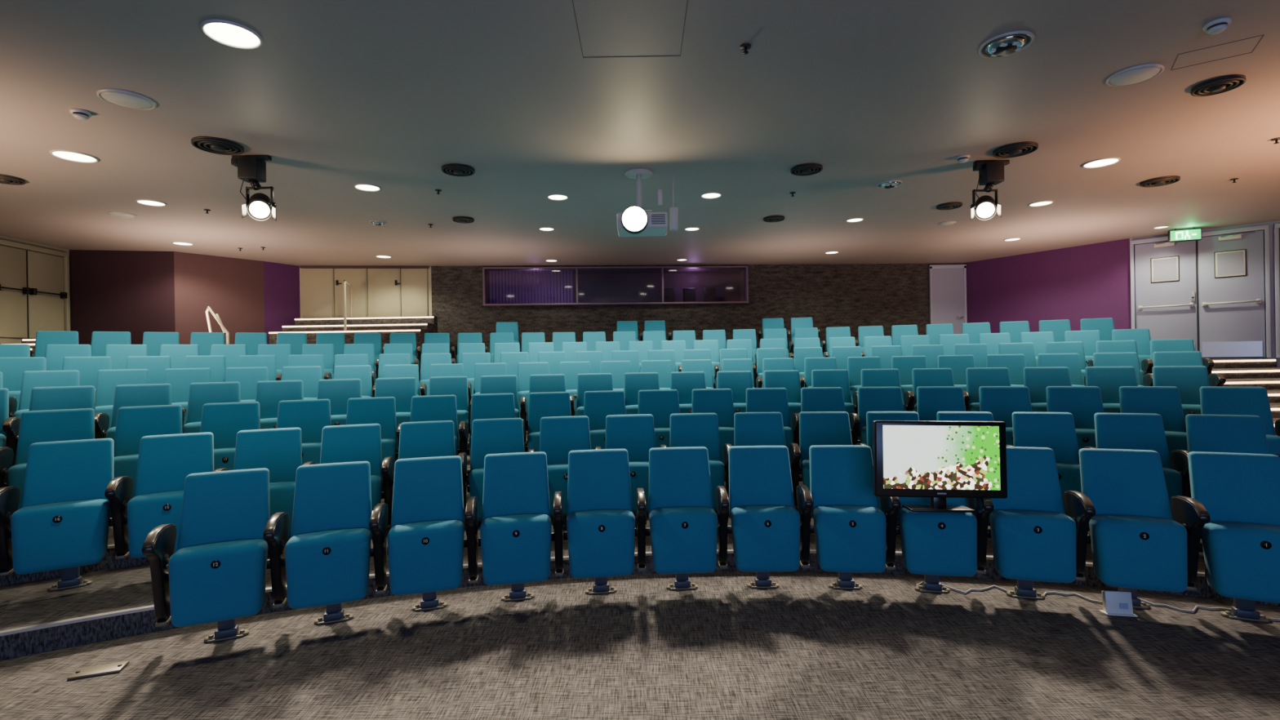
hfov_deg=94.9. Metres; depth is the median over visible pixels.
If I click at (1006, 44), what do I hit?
recessed light
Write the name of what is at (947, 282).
door
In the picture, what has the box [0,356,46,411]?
seat
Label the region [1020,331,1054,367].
seat
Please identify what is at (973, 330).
seat
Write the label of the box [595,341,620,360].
seat
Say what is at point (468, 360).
seat
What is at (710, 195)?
recessed light
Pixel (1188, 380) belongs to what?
seat
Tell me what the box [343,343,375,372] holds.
seat
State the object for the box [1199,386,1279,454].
seat
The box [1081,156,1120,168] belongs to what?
recessed light
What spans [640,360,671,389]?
seat
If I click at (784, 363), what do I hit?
seat
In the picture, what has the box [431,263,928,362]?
wall
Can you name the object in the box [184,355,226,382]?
seat
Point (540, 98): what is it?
ceiling
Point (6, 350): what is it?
seat
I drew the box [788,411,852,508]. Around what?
seat
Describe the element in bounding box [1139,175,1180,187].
ceiling vent
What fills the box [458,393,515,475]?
seat
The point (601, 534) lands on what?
seat
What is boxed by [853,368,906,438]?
seat
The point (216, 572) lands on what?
seat
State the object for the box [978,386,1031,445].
seat
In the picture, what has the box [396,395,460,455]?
seat
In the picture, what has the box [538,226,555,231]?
recessed light
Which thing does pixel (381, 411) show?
seat
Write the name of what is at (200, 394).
seat
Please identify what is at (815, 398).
seat
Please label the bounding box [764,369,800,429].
seat
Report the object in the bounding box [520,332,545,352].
seat
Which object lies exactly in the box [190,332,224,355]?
seat
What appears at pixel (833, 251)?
recessed light
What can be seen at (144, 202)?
recessed light
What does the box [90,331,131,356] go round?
seat
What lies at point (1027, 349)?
seat
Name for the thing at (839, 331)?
seat
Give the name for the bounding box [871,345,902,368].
seat
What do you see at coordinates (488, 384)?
seat
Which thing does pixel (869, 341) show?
seat
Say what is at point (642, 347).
seat
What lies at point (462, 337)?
seat
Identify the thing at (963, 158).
smoke detector
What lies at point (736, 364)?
seat
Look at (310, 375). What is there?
seat
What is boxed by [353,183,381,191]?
recessed light
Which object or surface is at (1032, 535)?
seat
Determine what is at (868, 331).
seat
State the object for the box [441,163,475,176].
ceiling vent
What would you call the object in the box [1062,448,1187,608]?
seat
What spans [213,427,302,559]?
seat
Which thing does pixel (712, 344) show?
seat
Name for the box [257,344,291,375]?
seat
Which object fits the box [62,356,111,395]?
seat
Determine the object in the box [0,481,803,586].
tier
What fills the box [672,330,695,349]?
seat
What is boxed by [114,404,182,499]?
seat
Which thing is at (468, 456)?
tier
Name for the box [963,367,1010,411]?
seat
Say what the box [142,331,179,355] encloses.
seat
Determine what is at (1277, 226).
door
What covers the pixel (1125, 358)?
seat
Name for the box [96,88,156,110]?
ceiling speaker
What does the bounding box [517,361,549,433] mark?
seat
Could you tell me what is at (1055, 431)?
seat
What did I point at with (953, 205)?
ceiling vent
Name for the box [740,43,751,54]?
sprinkler
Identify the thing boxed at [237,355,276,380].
seat
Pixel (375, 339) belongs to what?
seat
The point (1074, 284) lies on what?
wall
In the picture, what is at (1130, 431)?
seat
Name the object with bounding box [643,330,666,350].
seat
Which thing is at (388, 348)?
seat
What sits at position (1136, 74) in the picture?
ceiling speaker
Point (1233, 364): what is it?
landing
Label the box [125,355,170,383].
seat
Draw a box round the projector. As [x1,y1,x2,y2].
[617,168,677,236]
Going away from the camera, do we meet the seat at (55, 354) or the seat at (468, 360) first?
the seat at (55, 354)
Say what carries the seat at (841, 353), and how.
on the tier
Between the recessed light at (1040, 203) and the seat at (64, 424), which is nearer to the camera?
the seat at (64, 424)
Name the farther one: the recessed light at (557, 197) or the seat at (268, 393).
the recessed light at (557, 197)
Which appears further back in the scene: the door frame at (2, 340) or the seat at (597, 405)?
the door frame at (2, 340)
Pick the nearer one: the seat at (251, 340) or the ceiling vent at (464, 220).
the ceiling vent at (464, 220)
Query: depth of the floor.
2.85 m
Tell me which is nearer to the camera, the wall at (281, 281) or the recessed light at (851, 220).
the recessed light at (851, 220)
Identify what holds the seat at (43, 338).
on the tier
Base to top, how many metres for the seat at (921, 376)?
0.875 m
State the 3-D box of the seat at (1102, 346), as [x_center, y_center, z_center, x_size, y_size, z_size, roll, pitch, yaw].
[5.713,0.200,7.050,0.522,0.875,0.423,-1,0,27]
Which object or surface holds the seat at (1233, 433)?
on the tier at (118, 602)
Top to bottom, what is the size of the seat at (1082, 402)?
0.875 m
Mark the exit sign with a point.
(1190, 234)
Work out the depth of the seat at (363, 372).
6.78 m
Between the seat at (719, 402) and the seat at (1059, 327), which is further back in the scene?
the seat at (1059, 327)
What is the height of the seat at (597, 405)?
0.875 m
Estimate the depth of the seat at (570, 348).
9.13 m
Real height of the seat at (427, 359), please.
0.875 m
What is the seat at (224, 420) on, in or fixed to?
on the tier at (108, 562)
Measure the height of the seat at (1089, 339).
0.875 m
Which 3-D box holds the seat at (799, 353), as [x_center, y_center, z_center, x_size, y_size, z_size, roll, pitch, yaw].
[2.321,0.258,8.148,0.522,0.875,0.422,-1,0,9]
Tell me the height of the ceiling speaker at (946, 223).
0.020 m
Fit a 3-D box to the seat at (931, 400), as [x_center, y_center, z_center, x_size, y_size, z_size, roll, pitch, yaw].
[2.687,0.682,5.259,0.522,0.875,0.422,-1,0,15]
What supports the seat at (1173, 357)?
on the tier
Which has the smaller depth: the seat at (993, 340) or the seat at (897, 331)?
the seat at (993, 340)
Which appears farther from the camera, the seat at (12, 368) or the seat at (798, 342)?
the seat at (798, 342)
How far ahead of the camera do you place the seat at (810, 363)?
7.34 m
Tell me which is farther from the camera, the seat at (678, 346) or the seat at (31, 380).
the seat at (678, 346)
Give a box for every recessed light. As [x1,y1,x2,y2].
[49,149,98,163]
[135,199,167,206]
[171,241,194,245]
[200,18,263,49]
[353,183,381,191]
[368,220,386,226]
[375,254,391,257]
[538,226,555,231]
[545,259,557,262]
[546,193,568,200]
[675,258,687,261]
[684,226,699,231]
[700,191,722,199]
[824,250,839,253]
[845,217,863,222]
[875,179,902,188]
[977,31,1035,57]
[1003,237,1021,241]
[1028,200,1053,206]
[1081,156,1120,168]
[1152,225,1169,229]
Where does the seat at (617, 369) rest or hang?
on the tier
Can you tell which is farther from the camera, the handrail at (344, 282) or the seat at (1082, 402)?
the handrail at (344, 282)
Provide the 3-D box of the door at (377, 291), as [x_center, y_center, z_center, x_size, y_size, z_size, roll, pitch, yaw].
[-5.467,-1.360,11.700,2.450,1.025,0.110,-1,0,-7]
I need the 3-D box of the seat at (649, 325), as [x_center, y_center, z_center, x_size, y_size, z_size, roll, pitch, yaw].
[0.286,-0.302,10.886,0.583,0.875,0.423,-1,0,-1]
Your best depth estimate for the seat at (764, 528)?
3.62 m
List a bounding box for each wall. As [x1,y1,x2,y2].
[69,249,175,344]
[263,261,300,344]
[299,266,431,318]
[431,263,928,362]
[963,238,1131,333]
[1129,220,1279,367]
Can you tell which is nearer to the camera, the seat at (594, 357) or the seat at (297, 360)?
the seat at (297, 360)
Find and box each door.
[0,239,70,338]
[299,266,429,318]
[928,264,967,333]
[1129,224,1271,357]
[1273,222,1279,357]
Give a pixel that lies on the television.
(938, 460)
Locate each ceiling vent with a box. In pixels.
[0,173,25,185]
[191,136,244,155]
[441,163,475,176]
[452,216,474,223]
[763,215,784,222]
[790,163,822,175]
[936,201,962,209]
[992,141,1038,158]
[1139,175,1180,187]
[1190,74,1246,96]
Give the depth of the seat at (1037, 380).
5.85 m
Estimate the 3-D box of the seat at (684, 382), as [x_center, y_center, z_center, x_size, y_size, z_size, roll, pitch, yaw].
[0.509,0.569,6.428,0.522,0.875,0.422,-1,0,0]
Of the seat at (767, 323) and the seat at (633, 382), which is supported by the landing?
the seat at (767, 323)
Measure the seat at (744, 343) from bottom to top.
0.875 m
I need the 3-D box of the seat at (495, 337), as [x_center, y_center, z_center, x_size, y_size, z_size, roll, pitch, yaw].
[-2.313,-0.023,9.729,0.522,0.875,0.422,-1,0,-12]
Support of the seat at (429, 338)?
on the tier
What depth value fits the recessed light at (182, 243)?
9.31 m
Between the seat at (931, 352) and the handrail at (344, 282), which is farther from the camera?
the handrail at (344, 282)
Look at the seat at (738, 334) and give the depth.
10.07 m
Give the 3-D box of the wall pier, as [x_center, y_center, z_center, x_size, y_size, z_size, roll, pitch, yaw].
[-7.498,-0.133,10.521,0.150,3.420,1.354,-1,0,38]
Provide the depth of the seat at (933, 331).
9.42 m
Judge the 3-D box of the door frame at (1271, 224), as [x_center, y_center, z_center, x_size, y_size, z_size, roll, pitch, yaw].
[9.521,-0.422,9.389,2.560,3.420,0.150,-1,0,44]
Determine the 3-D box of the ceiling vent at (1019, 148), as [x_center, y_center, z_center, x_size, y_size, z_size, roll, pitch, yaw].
[3.606,-2.009,5.650,0.372,0.045,0.372,-1,0,0]
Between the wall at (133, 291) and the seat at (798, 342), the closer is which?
the seat at (798, 342)
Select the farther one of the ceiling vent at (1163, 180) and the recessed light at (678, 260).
the recessed light at (678, 260)
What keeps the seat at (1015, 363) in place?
on the tier
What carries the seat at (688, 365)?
on the tier
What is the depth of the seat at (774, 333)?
10.01 m
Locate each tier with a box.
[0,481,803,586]
[0,515,1279,660]
[109,455,802,517]
[457,431,860,455]
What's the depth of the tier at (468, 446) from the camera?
6.56 m
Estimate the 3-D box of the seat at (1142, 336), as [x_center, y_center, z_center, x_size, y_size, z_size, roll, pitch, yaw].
[6.417,0.028,7.638,0.583,0.875,0.422,-1,0,29]
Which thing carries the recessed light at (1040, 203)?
in the ceiling
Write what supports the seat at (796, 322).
on the landing
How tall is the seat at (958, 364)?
0.875 m
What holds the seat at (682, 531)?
on the floor
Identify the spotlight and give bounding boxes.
[231,155,276,221]
[970,160,1009,220]
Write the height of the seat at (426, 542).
0.875 m
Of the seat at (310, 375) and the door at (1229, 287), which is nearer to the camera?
the seat at (310, 375)
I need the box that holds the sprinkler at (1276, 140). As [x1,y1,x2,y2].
[1271,137,1279,143]
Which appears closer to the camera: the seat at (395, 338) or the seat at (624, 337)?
the seat at (395, 338)
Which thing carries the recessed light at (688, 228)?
in the ceiling
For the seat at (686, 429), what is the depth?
4.69 m
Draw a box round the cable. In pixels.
[915,582,1279,621]
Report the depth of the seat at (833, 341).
8.97 m
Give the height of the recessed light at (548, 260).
0.020 m
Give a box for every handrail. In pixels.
[205,306,229,344]
[342,280,352,330]
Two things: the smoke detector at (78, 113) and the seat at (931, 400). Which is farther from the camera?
the seat at (931, 400)
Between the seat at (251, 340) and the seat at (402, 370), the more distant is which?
the seat at (251, 340)
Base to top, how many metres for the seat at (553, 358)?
0.875 m
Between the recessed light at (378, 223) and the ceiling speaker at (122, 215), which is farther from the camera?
the recessed light at (378, 223)
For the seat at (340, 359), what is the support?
on the tier
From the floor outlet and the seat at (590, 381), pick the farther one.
the seat at (590, 381)
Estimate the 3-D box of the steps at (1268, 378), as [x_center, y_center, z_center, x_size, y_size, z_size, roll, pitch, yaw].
[7.662,0.662,6.660,5.362,1.315,4.750,-1,0,0]
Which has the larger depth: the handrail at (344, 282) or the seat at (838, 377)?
the handrail at (344, 282)
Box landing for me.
[418,358,1276,382]
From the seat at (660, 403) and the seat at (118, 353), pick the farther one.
the seat at (118, 353)
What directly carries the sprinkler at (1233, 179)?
attached to the ceiling
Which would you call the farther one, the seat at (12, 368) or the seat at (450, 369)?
the seat at (450, 369)
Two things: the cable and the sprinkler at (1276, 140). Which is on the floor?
the cable
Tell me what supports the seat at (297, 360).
on the tier
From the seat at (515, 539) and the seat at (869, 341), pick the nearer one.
the seat at (515, 539)
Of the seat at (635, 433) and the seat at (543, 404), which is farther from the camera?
the seat at (543, 404)
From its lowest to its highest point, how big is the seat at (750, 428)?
0.875 m
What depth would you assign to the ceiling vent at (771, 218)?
8.23 m
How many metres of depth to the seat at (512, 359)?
8.15 m
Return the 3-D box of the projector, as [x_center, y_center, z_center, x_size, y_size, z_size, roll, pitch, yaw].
[0.077,-1.627,6.133,0.630,0.690,0.493,-1,0,0]
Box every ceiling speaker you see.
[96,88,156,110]
[107,211,137,218]
[937,221,955,226]
[1105,62,1164,86]
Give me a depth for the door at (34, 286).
8.96 m
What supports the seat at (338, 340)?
on the tier
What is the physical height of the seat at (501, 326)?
0.875 m
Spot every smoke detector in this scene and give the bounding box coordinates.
[69,107,91,119]
[955,154,970,163]
[1203,17,1231,35]
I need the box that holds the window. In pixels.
[482,266,748,306]
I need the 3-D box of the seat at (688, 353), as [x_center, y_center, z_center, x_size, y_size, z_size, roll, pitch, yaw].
[0.794,0.284,8.285,0.522,0.875,0.422,-1,0,1]
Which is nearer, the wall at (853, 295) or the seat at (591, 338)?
the seat at (591, 338)
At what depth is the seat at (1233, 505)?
3.15 m
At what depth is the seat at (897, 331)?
9.58 m
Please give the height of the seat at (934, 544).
0.875 m
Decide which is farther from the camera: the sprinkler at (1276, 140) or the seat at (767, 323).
the seat at (767, 323)
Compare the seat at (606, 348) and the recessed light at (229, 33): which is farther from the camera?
the seat at (606, 348)
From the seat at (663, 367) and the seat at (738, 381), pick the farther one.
the seat at (663, 367)
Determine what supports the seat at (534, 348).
on the tier
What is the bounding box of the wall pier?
[173,251,264,344]
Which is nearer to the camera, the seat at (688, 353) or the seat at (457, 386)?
the seat at (457, 386)
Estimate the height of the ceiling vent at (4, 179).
0.045 m
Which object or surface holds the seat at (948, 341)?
on the tier
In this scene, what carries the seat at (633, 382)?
on the tier at (468, 456)
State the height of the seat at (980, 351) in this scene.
0.875 m
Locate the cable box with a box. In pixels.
[1099,590,1137,617]
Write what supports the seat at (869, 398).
on the tier at (108, 562)
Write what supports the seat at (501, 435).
on the tier at (118, 602)
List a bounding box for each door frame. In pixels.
[0,235,70,343]
[928,262,963,292]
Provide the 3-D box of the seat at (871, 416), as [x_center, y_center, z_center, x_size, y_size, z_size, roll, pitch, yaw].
[1.935,0.845,4.493,0.522,0.875,0.422,-1,0,11]
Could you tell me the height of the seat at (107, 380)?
0.875 m
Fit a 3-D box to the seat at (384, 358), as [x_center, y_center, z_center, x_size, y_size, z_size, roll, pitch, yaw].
[-3.227,0.352,7.652,0.522,0.875,0.422,-1,0,-19]
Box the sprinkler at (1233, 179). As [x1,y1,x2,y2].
[1230,177,1238,182]
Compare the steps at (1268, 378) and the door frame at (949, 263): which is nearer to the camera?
the steps at (1268, 378)
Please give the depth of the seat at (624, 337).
10.11 m
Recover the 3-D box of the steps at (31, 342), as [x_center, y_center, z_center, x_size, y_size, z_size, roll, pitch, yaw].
[-8.386,0.633,8.144,1.510,1.920,1.912,-1,0,0]
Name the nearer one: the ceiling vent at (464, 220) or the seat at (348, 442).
the seat at (348, 442)
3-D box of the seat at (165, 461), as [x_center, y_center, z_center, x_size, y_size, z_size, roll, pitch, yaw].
[-3.018,0.929,3.754,0.522,0.875,0.423,-1,0,-27]
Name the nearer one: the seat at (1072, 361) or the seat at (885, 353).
the seat at (1072, 361)
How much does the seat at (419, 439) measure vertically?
0.875 m
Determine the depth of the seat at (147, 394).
5.14 m
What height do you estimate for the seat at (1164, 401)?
0.875 m
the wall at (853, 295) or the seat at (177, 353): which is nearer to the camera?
the seat at (177, 353)
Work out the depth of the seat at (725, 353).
8.36 m
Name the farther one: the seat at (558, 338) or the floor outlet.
the seat at (558, 338)
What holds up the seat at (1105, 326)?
on the tier
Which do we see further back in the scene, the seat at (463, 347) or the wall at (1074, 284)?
the wall at (1074, 284)
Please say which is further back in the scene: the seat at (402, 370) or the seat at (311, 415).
the seat at (402, 370)
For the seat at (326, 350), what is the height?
0.875 m
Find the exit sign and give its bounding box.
[1168,227,1201,242]
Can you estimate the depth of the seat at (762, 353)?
8.30 m
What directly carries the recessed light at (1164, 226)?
in the ceiling
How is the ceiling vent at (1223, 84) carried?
in the ceiling
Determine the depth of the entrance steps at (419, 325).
10.95 m
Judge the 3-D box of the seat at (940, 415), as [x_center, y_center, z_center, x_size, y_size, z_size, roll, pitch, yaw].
[2.433,0.836,4.385,0.522,0.875,0.422,-1,0,14]
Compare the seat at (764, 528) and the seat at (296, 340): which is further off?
the seat at (296, 340)
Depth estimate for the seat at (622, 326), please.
10.96 m
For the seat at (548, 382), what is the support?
on the tier at (468, 456)
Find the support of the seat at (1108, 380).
on the tier at (468, 456)
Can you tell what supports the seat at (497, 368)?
on the tier
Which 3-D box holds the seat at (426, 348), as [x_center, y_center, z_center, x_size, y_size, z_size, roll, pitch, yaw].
[-3.026,0.189,8.612,0.522,0.875,0.422,-1,0,-17]
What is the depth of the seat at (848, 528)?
3.60 m
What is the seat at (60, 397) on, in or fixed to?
on the tier at (468, 456)
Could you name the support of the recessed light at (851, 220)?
in the ceiling
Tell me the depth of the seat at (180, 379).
6.07 m
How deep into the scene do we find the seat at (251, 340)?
8.58 m
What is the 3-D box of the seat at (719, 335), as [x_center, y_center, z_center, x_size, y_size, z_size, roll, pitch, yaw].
[1.247,-0.084,10.019,0.522,0.875,0.422,-1,0,3]
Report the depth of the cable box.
3.24 m
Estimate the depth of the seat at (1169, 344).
6.86 m
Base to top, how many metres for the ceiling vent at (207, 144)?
0.045 m
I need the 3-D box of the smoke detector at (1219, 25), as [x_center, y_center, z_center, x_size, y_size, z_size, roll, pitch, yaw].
[3.477,-2.002,3.540,0.124,0.055,0.124,-1,0,0]
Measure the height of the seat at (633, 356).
0.875 m
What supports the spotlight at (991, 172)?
hanging from the ceiling
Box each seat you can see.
[0,344,30,357]
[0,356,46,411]
[0,371,2,388]
[0,387,8,447]
[0,408,94,509]
[0,438,114,591]
[2,385,95,466]
[6,369,79,446]
[30,330,78,357]
[44,344,91,370]
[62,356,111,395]
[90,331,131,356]
[94,368,148,428]
[94,383,171,440]
[104,344,147,369]
[104,431,213,559]
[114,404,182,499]
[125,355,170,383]
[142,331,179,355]
[142,467,270,643]
[160,344,199,368]
[163,368,211,425]
[182,381,240,433]
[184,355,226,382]
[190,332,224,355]
[200,401,260,471]
[210,344,246,369]
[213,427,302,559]
[224,366,268,401]
[234,332,266,355]
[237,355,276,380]
[255,380,303,429]
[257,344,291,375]
[262,461,373,625]
[275,354,324,380]
[276,333,306,355]
[276,399,331,465]
[281,365,321,399]
[302,343,334,379]
[302,423,384,511]
[315,333,345,358]
[317,378,361,425]
[324,354,368,379]
[333,364,372,397]
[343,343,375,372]
[346,396,398,462]
[353,333,382,374]
[368,455,467,611]
[371,353,410,397]
[372,364,419,397]
[374,377,416,460]
[375,343,413,378]
[381,420,455,527]
[382,333,417,364]
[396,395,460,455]
[413,342,449,379]
[417,333,450,377]
[419,352,451,395]
[420,363,463,395]
[428,376,470,447]
[451,333,482,363]
[451,342,484,363]
[457,417,524,520]
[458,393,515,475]
[461,352,490,395]
[464,451,554,601]
[467,362,507,422]
[470,374,519,418]
[484,332,514,363]
[490,342,519,363]
[496,321,521,351]
[500,351,528,379]
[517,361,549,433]
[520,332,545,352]
[520,373,565,444]
[522,391,571,452]
[528,342,554,362]
[528,415,591,531]
[537,351,566,373]
[552,332,575,351]
[552,448,636,594]
[559,361,591,416]
[561,342,587,361]
[569,373,613,416]
[574,351,602,373]
[582,331,605,351]
[583,390,626,449]
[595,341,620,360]
[595,413,655,527]
[600,360,631,391]
[611,350,639,372]
[612,320,639,341]
[613,331,635,350]
[623,372,659,414]
[628,340,653,372]
[635,446,717,590]
[638,389,679,447]
[640,320,671,341]
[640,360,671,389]
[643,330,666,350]
[647,349,675,372]
[659,413,724,510]
[661,340,685,372]
[670,371,706,413]
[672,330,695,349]
[677,349,714,386]
[681,359,713,388]
[692,388,733,465]
[693,339,719,386]
[702,329,726,355]
[714,348,747,388]
[715,358,755,388]
[715,445,799,588]
[716,370,752,413]
[723,412,791,498]
[726,338,754,364]
[733,328,756,364]
[746,387,793,448]
[752,347,785,387]
[754,337,786,378]
[755,357,795,387]
[757,317,784,342]
[758,328,789,357]
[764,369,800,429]
[786,316,820,350]
[788,337,820,358]
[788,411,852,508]
[789,327,818,359]
[791,386,844,465]
[793,346,822,387]
[795,444,885,589]
[800,356,837,388]
[811,368,854,413]
[820,326,850,354]
[822,337,855,357]
[831,346,862,369]
[847,356,881,404]
[848,386,903,444]
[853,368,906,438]
[855,325,884,354]
[856,411,919,525]
[861,335,892,356]
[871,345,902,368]
[880,496,977,593]
[891,324,918,346]
[891,355,927,411]
[900,334,929,355]
[903,368,954,412]
[911,344,944,368]
[916,386,965,421]
[925,323,953,344]
[936,411,993,507]
[937,355,975,411]
[938,333,969,355]
[954,343,988,367]
[961,322,991,343]
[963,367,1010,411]
[968,446,1075,599]
[978,332,1010,354]
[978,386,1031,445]
[986,354,1026,386]
[998,342,1036,367]
[999,320,1030,342]
[1006,411,1081,514]
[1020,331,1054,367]
[1023,366,1071,412]
[1037,352,1084,386]
[1039,319,1071,342]
[1045,341,1086,386]
[1045,386,1104,449]
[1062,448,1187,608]
[1064,329,1101,366]
[1080,317,1114,340]
[1083,413,1182,519]
[1084,351,1142,386]
[1084,366,1137,413]
[1087,340,1144,386]
[1111,328,1151,369]
[1119,386,1187,469]
[1141,338,1214,375]
[1142,351,1226,386]
[1151,365,1210,426]
[1169,451,1279,622]
[1170,413,1279,497]
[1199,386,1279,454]
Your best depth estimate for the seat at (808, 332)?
9.93 m
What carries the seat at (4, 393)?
on the tier at (468, 456)
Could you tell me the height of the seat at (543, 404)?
0.875 m
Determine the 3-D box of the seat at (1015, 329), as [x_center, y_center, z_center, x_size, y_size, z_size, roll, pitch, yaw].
[5.710,-0.160,8.978,0.522,0.875,0.422,-1,0,23]
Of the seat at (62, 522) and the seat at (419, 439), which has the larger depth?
the seat at (419, 439)
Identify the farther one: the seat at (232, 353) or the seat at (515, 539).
the seat at (232, 353)
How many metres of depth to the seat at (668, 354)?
8.38 m
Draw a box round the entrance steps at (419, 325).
[268,315,437,356]
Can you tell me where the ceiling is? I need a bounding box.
[0,0,1279,266]
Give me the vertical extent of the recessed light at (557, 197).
0.020 m
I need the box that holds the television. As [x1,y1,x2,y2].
[872,420,1007,512]
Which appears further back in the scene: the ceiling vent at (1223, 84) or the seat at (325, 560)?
the ceiling vent at (1223, 84)
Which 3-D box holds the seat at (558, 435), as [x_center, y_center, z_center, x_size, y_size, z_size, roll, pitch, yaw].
[-0.602,0.888,4.533,0.522,0.875,0.422,-1,0,-8]
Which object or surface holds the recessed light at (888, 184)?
in the ceiling
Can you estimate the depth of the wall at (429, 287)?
11.88 m
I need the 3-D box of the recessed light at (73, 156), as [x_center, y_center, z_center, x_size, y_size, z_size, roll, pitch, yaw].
[-5.213,-1.878,5.420,0.330,0.020,0.330,-1,0,0]
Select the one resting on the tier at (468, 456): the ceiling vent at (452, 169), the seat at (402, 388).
the seat at (402, 388)
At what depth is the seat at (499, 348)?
8.96 m
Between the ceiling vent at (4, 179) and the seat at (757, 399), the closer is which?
the seat at (757, 399)
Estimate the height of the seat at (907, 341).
0.875 m
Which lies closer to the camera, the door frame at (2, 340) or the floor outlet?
the floor outlet
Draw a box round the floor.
[0,571,1279,719]
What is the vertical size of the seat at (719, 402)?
0.875 m
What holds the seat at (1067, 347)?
on the tier
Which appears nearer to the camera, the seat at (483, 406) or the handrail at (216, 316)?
the seat at (483, 406)
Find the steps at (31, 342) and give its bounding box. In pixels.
[0,338,35,356]
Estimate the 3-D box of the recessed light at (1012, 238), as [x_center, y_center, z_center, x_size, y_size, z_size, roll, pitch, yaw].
[6.406,-2.075,10.110,0.260,0.020,0.260,-1,0,0]
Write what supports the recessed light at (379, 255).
in the ceiling
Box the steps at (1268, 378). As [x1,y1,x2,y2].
[1211,358,1279,435]
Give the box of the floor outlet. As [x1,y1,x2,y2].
[66,660,129,679]
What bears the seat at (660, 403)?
on the tier at (108, 562)
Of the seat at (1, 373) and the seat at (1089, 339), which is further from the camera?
the seat at (1089, 339)
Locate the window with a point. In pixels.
(600, 285)
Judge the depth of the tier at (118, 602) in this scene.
3.41 m
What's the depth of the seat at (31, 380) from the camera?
5.51 m
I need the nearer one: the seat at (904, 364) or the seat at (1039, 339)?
the seat at (904, 364)
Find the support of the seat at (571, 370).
on the tier
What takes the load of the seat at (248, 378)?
on the tier
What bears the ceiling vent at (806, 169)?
in the ceiling
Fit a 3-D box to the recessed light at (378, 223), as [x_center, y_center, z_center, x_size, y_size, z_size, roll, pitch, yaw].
[-3.623,-1.892,8.130,0.220,0.046,0.220,-1,0,0]
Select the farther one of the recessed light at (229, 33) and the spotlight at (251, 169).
the spotlight at (251, 169)
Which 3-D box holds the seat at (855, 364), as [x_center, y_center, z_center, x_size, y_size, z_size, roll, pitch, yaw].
[2.721,0.396,7.160,0.522,0.875,0.422,-1,0,12]
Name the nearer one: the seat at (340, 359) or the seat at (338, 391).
the seat at (338, 391)
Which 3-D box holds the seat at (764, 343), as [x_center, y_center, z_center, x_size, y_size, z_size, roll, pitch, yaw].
[2.032,0.103,9.046,0.522,0.875,0.422,-1,0,7]

